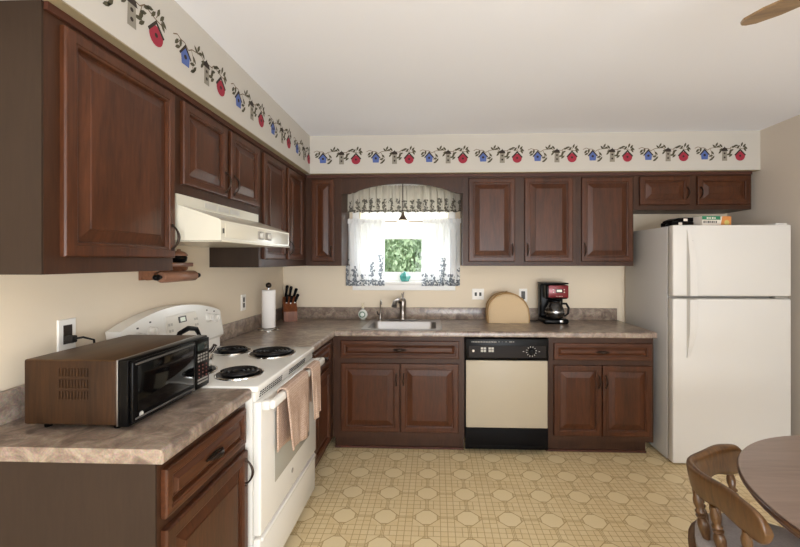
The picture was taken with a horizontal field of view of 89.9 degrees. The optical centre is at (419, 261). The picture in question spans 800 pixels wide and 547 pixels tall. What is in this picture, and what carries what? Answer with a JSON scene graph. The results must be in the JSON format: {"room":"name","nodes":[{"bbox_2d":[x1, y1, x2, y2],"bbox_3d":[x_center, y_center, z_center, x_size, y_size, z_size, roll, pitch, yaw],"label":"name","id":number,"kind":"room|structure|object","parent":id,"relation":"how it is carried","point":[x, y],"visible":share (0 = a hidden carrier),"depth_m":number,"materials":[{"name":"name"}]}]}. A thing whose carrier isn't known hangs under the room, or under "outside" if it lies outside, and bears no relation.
{"room":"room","nodes":[
{"label":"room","id":0,"kind":"room"},
{"bbox_2d":[0,246,282,390],"bbox_3d":[-1.414,0.198,0.543,0.120,2.440,6.415,0,0,2],"label":"wall","id":1,"kind":"structure","parent":0,"point":[31,306],"depth_m":1.63,"materials":[{"name":"beige paint"}]},
{"bbox_2d":[0,384,24,425],"bbox_3d":[-1.311,0.462,1.375,0.019,0.103,0.522,0,0,2],"label":"backsplash","id":2,"kind":"structure","parent":1,"relation":"attached to","point":[12,400],"depth_m":1.28,"materials":[{"name":"stone"}]},
{"bbox_2d":[57,317,75,351],"bbox_3d":[-1.313,0.271,1.490,0.008,0.115,0.074,0,0,2],"label":"wall outlet","id":3,"kind":"object","parent":1,"relation":"attached to","point":[65,327],"visible":0.89,"depth_m":1.48,"materials":[{"name":"white plastic"}]},
{"bbox_2d":[63,324,71,344],"bbox_3d":[-1.310,0.271,1.490,0.002,0.070,0.034,0,0,2],"label":"socket","id":4,"kind":"object","parent":3,"relation":"attached to","point":[67,328],"depth_m":1.49,"materials":[{"name":"black plastic"}]},
{"bbox_2d":[63,335,95,342],"bbox_3d":[-1.261,0.392,1.504,0.094,0.238,0.079,0,0,2],"label":"power cord","id":5,"kind":"object","parent":1,"relation":"attached to","point":[68,338],"visible":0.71,"depth_m":1.47,"materials":[{"name":"black plastic"}]},
{"bbox_2d":[0,0,180,274],"bbox_3d":[-1.142,-0.338,1.364,0.358,0.748,0.543,0,0,2],"label":"upper cabinet","id":6,"kind":"object","parent":1,"relation":"attached to","point":[87,129],"visible":1,"depth_m":1.18,"materials":[{"name":"brown wood"}]},
{"bbox_2d":[139,263,192,280],"bbox_3d":[-1.245,0.047,1.977,0.104,0.082,0.255,0,0,2],"label":"wall rack","id":7,"kind":"object","parent":1,"relation":"attached to","point":[143,275],"visible":0.34,"depth_m":1.95,"materials":[{"name":"brown wood"}]},
{"bbox_2d":[152,271,200,282],"bbox_3d":[-1.184,0.073,1.965,0.052,0.052,0.345,0,0,2],"label":"rolling pin","id":8,"kind":"object","parent":7,"relation":"attached to","point":[169,276],"visible":1,"depth_m":1.91,"materials":[{"name":"brown wood"}]},
{"bbox_2d":[173,249,187,262],"bbox_3d":[-1.234,-0.029,2.049,0.082,0.070,0.081,0,0,2],"label":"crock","id":9,"kind":"object","parent":7,"relation":"on","point":[180,256],"visible":0.8,"depth_m":2.03,"materials":[{"name":"black ceramic"}]},
{"bbox_2d":[173,256,187,262],"bbox_3d":[-1.234,-0.011,2.049,0.080,0.034,0.079,0,0,2],"label":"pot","id":10,"kind":"object","parent":9,"relation":"on","point":[178,259],"depth_m":2.02,"materials":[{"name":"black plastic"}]},
{"bbox_2d":[173,87,260,214],"bbox_3d":[-1.116,-0.497,2.035,0.358,0.430,0.796,0,0,2],"label":"upper cabinet","id":11,"kind":"object","parent":1,"relation":"attached to","point":[216,162],"visible":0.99,"depth_m":1.90,"materials":[{"name":"brown wood"}]},
{"bbox_2d":[175,193,289,247],"bbox_3d":[-1.035,-0.180,2.022,0.522,0.199,0.758,0,0,2],"label":"range hood","id":12,"kind":"object","parent":1,"relation":"attached to","point":[200,223],"visible":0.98,"depth_m":1.78,"materials":[{"name":"beige metal"}]},
{"bbox_2d":[205,203,239,215],"bbox_3d":[-0.981,-0.258,2.002,0.003,0.024,0.325,0,0,2],"label":"vent","id":13,"kind":"object","parent":12,"relation":"attached to","point":[209,207],"depth_m":1.98,"materials":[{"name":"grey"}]},
{"bbox_2d":[258,231,264,239],"bbox_3d":[-0.785,-0.129,1.997,0.020,0.040,0.060,0,0,2],"label":"switch plate","id":14,"kind":"object","parent":12,"relation":"attached to","point":[261,234],"depth_m":1.99,"materials":[{"name":"grey plastic"}]},
{"bbox_2d":[266,233,272,240],"bbox_3d":[-0.781,-0.129,2.087,0.020,0.040,0.060,0,0,2],"label":"switch plate","id":15,"kind":"object","parent":12,"relation":"attached to","point":[269,236],"depth_m":2.08,"materials":[{"name":"grey plastic"}]},
{"bbox_2d":[241,294,245,310],"bbox_3d":[-1.260,0.293,2.863,0.008,0.115,0.072,0,0,2],"label":"wall outlet","id":16,"kind":"object","parent":1,"relation":"attached to","point":[243,296],"visible":1,"depth_m":2.85,"materials":[{"name":"white plastic"}]},
{"bbox_2d":[209,145,306,266],"bbox_3d":[-1.078,-0.338,3.023,0.358,0.748,1.190,0,0,2],"label":"upper cabinet","id":17,"kind":"object","parent":1,"relation":"attached to","point":[282,185],"visible":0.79,"depth_m":2.69,"materials":[{"name":"brown wood"}]},
{"bbox_2d":[175,0,799,135],"bbox_3d":[0.599,-1.052,0.465,4.149,0.060,6.415,0,0,2],"label":"ceiling","id":18,"kind":"structure","parent":0,"point":[335,67],"depth_m":2.03,"materials":[{"name":"white paint"}]},
{"bbox_2d":[0,0,309,174],"bbox_3d":[-1.176,-0.869,0.533,0.357,0.306,6.175,0,0,2],"label":"soffit","id":19,"kind":"structure","parent":18,"relation":"attached to","point":[162,32],"depth_m":1.71,"materials":[{"name":"white paper"}]},
{"bbox_2d":[43,0,309,173],"bbox_3d":[-0.998,-0.714,1.199,0.048,0.004,4.119,0,0,2],"label":"trim","id":20,"kind":"structure","parent":19,"relation":"attached to","point":[60,4],"depth_m":1.46,"materials":[{"name":"brown paint"}]},
{"bbox_2d":[310,130,759,173],"bbox_3d":[0.889,-0.869,3.365,3.554,0.306,0.357,0,0,2],"label":"soffit","id":21,"kind":"structure","parent":18,"relation":"attached to","point":[677,150],"depth_m":3.19,"materials":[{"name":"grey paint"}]},
{"bbox_2d":[395,184,409,234],"bbox_3d":[-0.143,-0.472,3.408,0.132,0.488,0.132,0,0,2],"label":"pendant lamp","id":22,"kind":"object","parent":21,"relation":"hanging from","point":[402,227],"visible":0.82,"depth_m":3.37,"materials":[{"name":"white glass"}]},
{"bbox_2d":[740,0,799,25],"bbox_3d":[1.308,-0.801,0.605,1.285,0.440,1.258,0,0,2],"label":"ceiling fan","id":23,"kind":"object","parent":18,"relation":"hanging from","point":[780,7],"visible":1,"depth_m":1.17,"materials":[{"name":"brown wood"}]},
{"bbox_2d":[283,211,726,321],"bbox_3d":[0.721,0.198,3.610,3.909,2.440,0.120,0,0,2],"label":"wall","id":24,"kind":"structure","parent":0,"point":[317,286],"depth_m":3.56,"materials":[{"name":"beige paint"}]},
{"bbox_2d":[306,175,348,265],"bbox_3d":[-0.787,-0.338,3.428,0.298,0.748,0.358,0,0,2],"label":"upper cabinet","id":25,"kind":"object","parent":24,"relation":"attached to","point":[327,215],"visible":0.98,"depth_m":3.30,"materials":[{"name":"brown wood"}]},
{"bbox_2d":[353,184,454,290],"bbox_3d":[-0.140,-0.222,3.626,0.920,0.960,0.145,0,0,2],"label":"window","id":26,"kind":"structure","parent":24,"relation":"in","point":[393,281],"depth_m":3.57,"materials":[{"name":"white paint"}]},
{"bbox_2d":[362,212,446,238],"bbox_3d":[-0.140,-0.420,3.633,0.788,0.432,0.040,0,0,2],"label":"roller shade","id":27,"kind":"object","parent":26,"relation":"attached to","point":[415,232],"visible":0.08,"depth_m":3.63,"materials":[{"name":"white fabric"}]},
{"bbox_2d":[400,271,410,281],"bbox_3d":[-0.130,0.134,3.623,0.098,0.093,0.103,0,0,2],"label":"planter","id":28,"kind":"object","parent":26,"relation":"on","point":[404,277],"visible":1,"depth_m":3.59,"materials":[{"name":"teal ceramic"}]},
{"bbox_2d":[348,185,460,212],"bbox_3d":[-0.149,-0.549,3.541,1.036,0.243,0.084,0,0,2],"label":"window valance","id":29,"kind":"object","parent":24,"relation":"attached to","point":[377,199],"visible":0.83,"depth_m":3.52,"materials":[{"name":"white fabric"}]},
{"bbox_2d":[472,289,483,299],"bbox_3d":[0.519,0.290,3.553,0.105,0.098,0.008,0,0,2],"label":"wall outlet","id":30,"kind":"object","parent":24,"relation":"attached to","point":[477,294],"visible":1,"depth_m":3.55,"materials":[{"name":"white plastic"}]},
{"bbox_2d":[460,173,576,265],"bbox_3d":[0.813,-0.338,3.366,0.913,0.748,0.358,0,0,2],"label":"upper cabinet","id":31,"kind":"object","parent":24,"relation":"attached to","point":[508,219],"visible":1,"depth_m":3.23,"materials":[{"name":"brown wood"}]},
{"bbox_2d":[341,174,462,193],"bbox_3d":[-0.145,-0.634,3.282,0.995,0.155,0.032,0,0,2],"label":"wooden valance","id":32,"kind":"object","parent":31,"relation":"attached to","point":[351,184],"visible":1,"depth_m":3.27,"materials":[{"name":"brown wood"}]},
{"bbox_2d":[519,289,526,301],"bbox_3d":[0.916,0.298,3.538,0.072,0.115,0.008,0,0,2],"label":"wall outlet","id":33,"kind":"object","parent":24,"relation":"attached to","point":[522,292],"visible":0.77,"depth_m":3.54,"materials":[{"name":"white plastic"}]},
{"bbox_2d":[577,172,633,265],"bbox_3d":[1.494,-0.338,3.340,0.448,0.748,0.358,0,0,2],"label":"upper cabinet","id":34,"kind":"object","parent":24,"relation":"attached to","point":[604,200],"visible":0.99,"depth_m":3.20,"materials":[{"name":"brown wood"}]},
{"bbox_2d":[633,171,751,213],"bbox_3d":[2.176,-0.563,3.313,0.914,0.298,0.358,0,0,2],"label":"upper cabinet","id":35,"kind":"object","parent":24,"relation":"attached to","point":[653,192],"visible":1,"depth_m":3.18,"materials":[{"name":"brown wood"}]},
{"bbox_2d":[284,436,783,546],"bbox_3d":[0.599,1.448,0.465,4.149,0.060,6.415,0,0,2],"label":"floor","id":36,"kind":"structure","parent":0,"point":[360,497],"depth_m":2.37,"materials":[{"name":"tile"}]},
{"bbox_2d":[0,403,253,546],"bbox_3d":[-0.989,0.986,1.364,0.662,0.864,0.517,0,0,2],"label":"base cabinet","id":37,"kind":"object","parent":36,"relation":"on","point":[198,497],"visible":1,"depth_m":1.11,"materials":[{"name":"brown wood"}]},
{"bbox_2d":[0,384,251,464],"bbox_3d":[-1.004,0.482,1.363,0.634,0.144,0.522,0,0,2],"label":"countertop","id":38,"kind":"structure","parent":37,"relation":"on","point":[156,438],"depth_m":1.20,"materials":[{"name":"stone"}]},
{"bbox_2d":[25,335,208,427],"bbox_3d":[-1.026,0.405,1.419,0.344,0.216,0.422,0,0,2],"label":"microwave oven","id":39,"kind":"object","parent":38,"relation":"on","point":[122,381],"visible":1,"depth_m":1.22,"materials":[{"name":"brown wood"}]},
{"bbox_2d":[105,305,324,546],"bbox_3d":[-0.930,0.821,2.010,0.715,1.194,0.764,0,0,2],"label":"electric stove","id":40,"kind":"object","parent":36,"relation":"on","point":[282,483],"visible":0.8,"depth_m":1.85,"materials":[{"name":"white metal"}]},
{"bbox_2d":[177,326,216,365],"bbox_3d":[-1.060,0.391,1.832,0.207,0.191,0.207,0,0,-43],"label":"kettle","id":41,"kind":"object","parent":40,"relation":"on","point":[212,349],"visible":0.21,"depth_m":1.83,"materials":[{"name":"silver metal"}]},
{"bbox_2d":[201,346,313,392],"bbox_3d":[-0.958,0.519,2.011,0.638,0.026,0.764,0,0,2],"label":"cooktop","id":42,"kind":"object","parent":40,"relation":"in","point":[272,362],"depth_m":1.97,"materials":[{"name":"white metal"}]},
{"bbox_2d":[277,370,308,451],"bbox_3d":[-0.583,0.702,1.881,0.073,0.303,0.287,0,0,2],"label":"dish towel","id":43,"kind":"object","parent":40,"relation":"hanging from","point":[292,412],"visible":0.96,"depth_m":1.84,"materials":[{"name":"beige fabric"}]},
{"bbox_2d":[303,360,320,419],"bbox_3d":[-0.573,0.694,2.155,0.071,0.288,0.147,0,0,2],"label":"dish towel","id":44,"kind":"object","parent":40,"relation":"hanging from","point":[315,378],"visible":0.62,"depth_m":2.14,"materials":[{"name":"beige fabric"}]},
{"bbox_2d":[312,338,332,467],"bbox_3d":[-0.939,0.986,2.701,0.658,0.863,0.601,0,0,2],"label":"base cabinet","id":45,"kind":"object","parent":36,"relation":"on","point":[324,423],"visible":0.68,"depth_m":2.72,"materials":[{"name":"brown wood"}]},
{"bbox_2d":[333,336,463,449],"bbox_3d":[-0.147,0.986,3.250,0.978,0.863,0.662,0,0,2],"label":"base cabinet","id":46,"kind":"object","parent":36,"relation":"on","point":[395,392],"visible":1,"depth_m":2.96,"materials":[{"name":"brown wood"}]},
{"bbox_2d":[464,337,548,449],"bbox_3d":[0.646,0.968,3.194,0.602,0.811,0.617,0,0,2],"label":"dishwasher","id":47,"kind":"object","parent":36,"relation":"on","point":[506,378],"visible":1,"depth_m":2.92,"materials":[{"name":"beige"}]},
{"bbox_2d":[545,338,652,452],"bbox_3d":[1.329,0.986,3.193,0.756,0.863,0.662,0,0,2],"label":"base cabinet","id":48,"kind":"object","parent":36,"relation":"on","point":[600,390],"visible":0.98,"depth_m":2.90,"materials":[{"name":"brown wood"}]},
{"bbox_2d":[220,307,656,352],"bbox_3d":[0.226,0.482,2.959,2.969,0.144,1.216,0,0,2],"label":"countertop","id":49,"kind":"structure","parent":48,"relation":"on","point":[314,327],"depth_m":3.11,"materials":[{"name":"stone"}]},
{"bbox_2d":[257,282,279,331],"bbox_3d":[-1.133,0.335,3.001,0.156,0.356,0.156,0,0,2],"label":"paper towel holder","id":50,"kind":"object","parent":49,"relation":"on","point":[268,285],"visible":0.72,"depth_m":2.98,"materials":[{"name":"silver metal"}]},
{"bbox_2d":[262,290,275,327],"bbox_3d":[-1.133,0.353,3.001,0.098,0.280,0.098,0,0,2],"label":"paper towel roll","id":51,"kind":"object","parent":50,"relation":"on","point":[268,296],"visible":0.99,"depth_m":2.96,"materials":[{"name":"white paper"}]},
{"bbox_2d":[282,297,296,321],"bbox_3d":[-1.134,0.410,3.490,0.110,0.205,0.180,0,0,-24],"label":"knife block","id":52,"kind":"object","parent":49,"relation":"on","point":[289,311],"visible":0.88,"depth_m":3.42,"materials":[{"name":"brown wood"}]},
{"bbox_2d":[284,285,288,296],"bbox_3d":[-1.171,0.270,3.518,0.041,0.125,0.029,0,0,2],"label":"kitchen knife","id":53,"kind":"object","parent":52,"relation":"on","point":[287,286],"visible":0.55,"depth_m":3.51,"materials":[{"name":"black"}]},
{"bbox_2d":[358,303,366,319],"bbox_3d":[-0.500,0.439,3.517,0.084,0.148,0.061,0,0,2],"label":"soap dispenser","id":54,"kind":"object","parent":49,"relation":"on","point":[362,314],"visible":1,"depth_m":3.50,"materials":[{"name":"white"}]},
{"bbox_2d":[377,300,382,319],"bbox_3d":[-0.344,0.417,3.448,0.051,0.179,0.084,0,0,2],"label":"tap","id":55,"kind":"object","parent":49,"relation":"on","point":[380,313],"visible":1,"depth_m":3.46,"materials":[{"name":"silver metal"}]},
{"bbox_2d":[361,319,441,329],"bbox_3d":[-0.130,0.595,3.242,0.616,0.176,0.516,0,0,2],"label":"sink","id":56,"kind":"object","parent":49,"relation":"in","point":[374,324],"visible":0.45,"depth_m":3.39,"materials":[{"name":"silver metal"}]},
{"bbox_2d":[389,292,416,320],"bbox_3d":[-0.148,0.386,3.405,0.240,0.243,0.179,0,0,2],"label":"faucet","id":57,"kind":"object","parent":49,"relation":"on","point":[402,301],"visible":1,"depth_m":3.43,"materials":[{"name":"silver metal"}]},
{"bbox_2d":[485,291,529,322],"bbox_3d":[0.742,0.380,3.384,0.352,0.263,0.151,0,0,2],"label":"cutting board","id":58,"kind":"object","parent":49,"relation":"on","point":[501,307],"visible":1,"depth_m":3.31,"materials":[{"name":"beige wood"}]},
{"bbox_2d":[538,282,569,323],"bbox_3d":[1.129,0.344,3.358,0.218,0.338,0.226,0,0,2],"label":"coffee maker","id":59,"kind":"object","parent":49,"relation":"on","point":[551,295],"visible":1,"depth_m":3.27,"materials":[{"name":"black plastic"}]},
{"bbox_2d":[625,223,790,462],"bbox_3d":[2.171,0.576,3.094,0.796,1.683,0.738,0,0,2],"label":"refrigerator","id":60,"kind":"object","parent":36,"relation":"on","point":[717,303],"visible":0.91,"depth_m":2.77,"materials":[{"name":"white metal"}]},
{"bbox_2d":[661,218,693,226],"bbox_3d":[1.864,-0.283,2.926,0.211,0.066,0.122,0,0,-5],"label":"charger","id":61,"kind":"object","parent":60,"relation":"on","point":[678,221],"visible":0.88,"depth_m":2.87,"materials":[{"name":"black plastic"}]},
{"bbox_2d":[692,216,730,224],"bbox_3d":[2.130,-0.288,2.919,0.231,0.076,0.092,0,0,-7],"label":"food box","id":62,"kind":"object","parent":60,"relation":"on","point":[700,220],"visible":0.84,"depth_m":2.88,"materials":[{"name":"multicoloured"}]},
{"bbox_2d":[686,444,799,546],"bbox_3d":[1.118,1.051,1.281,0.441,0.739,0.532,0,0,33],"label":"chair","id":63,"kind":"object","parent":36,"relation":"on","point":[740,524],"visible":0.98,"depth_m":1.32,"materials":[{"name":"brown wood"}]},
{"bbox_2d":[695,513,799,546],"bbox_3d":[1.120,0.945,1.280,0.396,0.034,0.406,0,0,33],"label":"seat cushion","id":64,"kind":"object","parent":63,"relation":"on","point":[783,537],"depth_m":1.35,"materials":[{"name":"beige fabric"}]},
{"bbox_2d":[737,435,799,538],"bbox_3d":[1.505,1.045,1.021,1.090,0.734,1.090,0,0,2],"label":"dining table","id":65,"kind":"object","parent":36,"relation":"on","point":[769,469],"visible":1,"depth_m":1.27,"materials":[{"name":"brown laminate"}]},
{"bbox_2d":[310,170,758,174],"bbox_3d":[0.883,-0.714,3.213,3.554,0.004,0.048,0,0,2],"label":"trim","id":66,"kind":"structure","parent":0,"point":[677,170],"depth_m":3.20,"materials":[{"name":"brown paint"}]},
{"bbox_2d":[727,115,799,435],"bbox_3d":[2.612,0.198,0.387,0.120,2.440,6.415,0,0,2],"label":"wall","id":67,"kind":"structure","parent":0,"point":[775,188],"depth_m":2.88,"materials":[{"name":"beige paint"}]},
{"label":"outside","id":68,"kind":"structure","parent":0,"visible":0},
{"bbox_3d":[0.386,1.893,9.980,18.000,0.050,12.025,0,0,2],"label":"ground","id":69,"kind":"structure","parent":68,"visible":0},
{"bbox_2d":[385,239,421,271],"bbox_3d":[-0.082,-0.006,7.609,3.223,3.757,3.290,0,0,-40],"label":"tree","id":70,"kind":"object","parent":69,"relation":"on","point":[413,247],"visible":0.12,"depth_m":6.83,"materials":[{"name":"green plant"}]},
{"bbox_3d":[-0.149,-0.351,3.549,1.036,0.022,0.067,0,0,2],"label":"curtain rod","id":71,"kind":"object","parent":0,"visible":0},
{"bbox_2d":[346,218,384,285],"bbox_3d":[-0.482,-0.082,3.546,0.358,0.594,0.060,0,0,2],"label":"cafe curtain","id":72,"kind":"object","parent":71,"relation":"hanging from","point":[366,237],"visible":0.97,"depth_m":3.55,"materials":[{"name":"white fabric"}]},
{"bbox_2d":[422,218,460,285],"bbox_3d":[0.191,-0.082,3.520,0.346,0.594,0.059,0,0,2],"label":"cafe curtain","id":73,"kind":"object","parent":71,"relation":"hanging from","point":[440,237],"visible":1,"depth_m":3.52,"materials":[{"name":"white fabric"}]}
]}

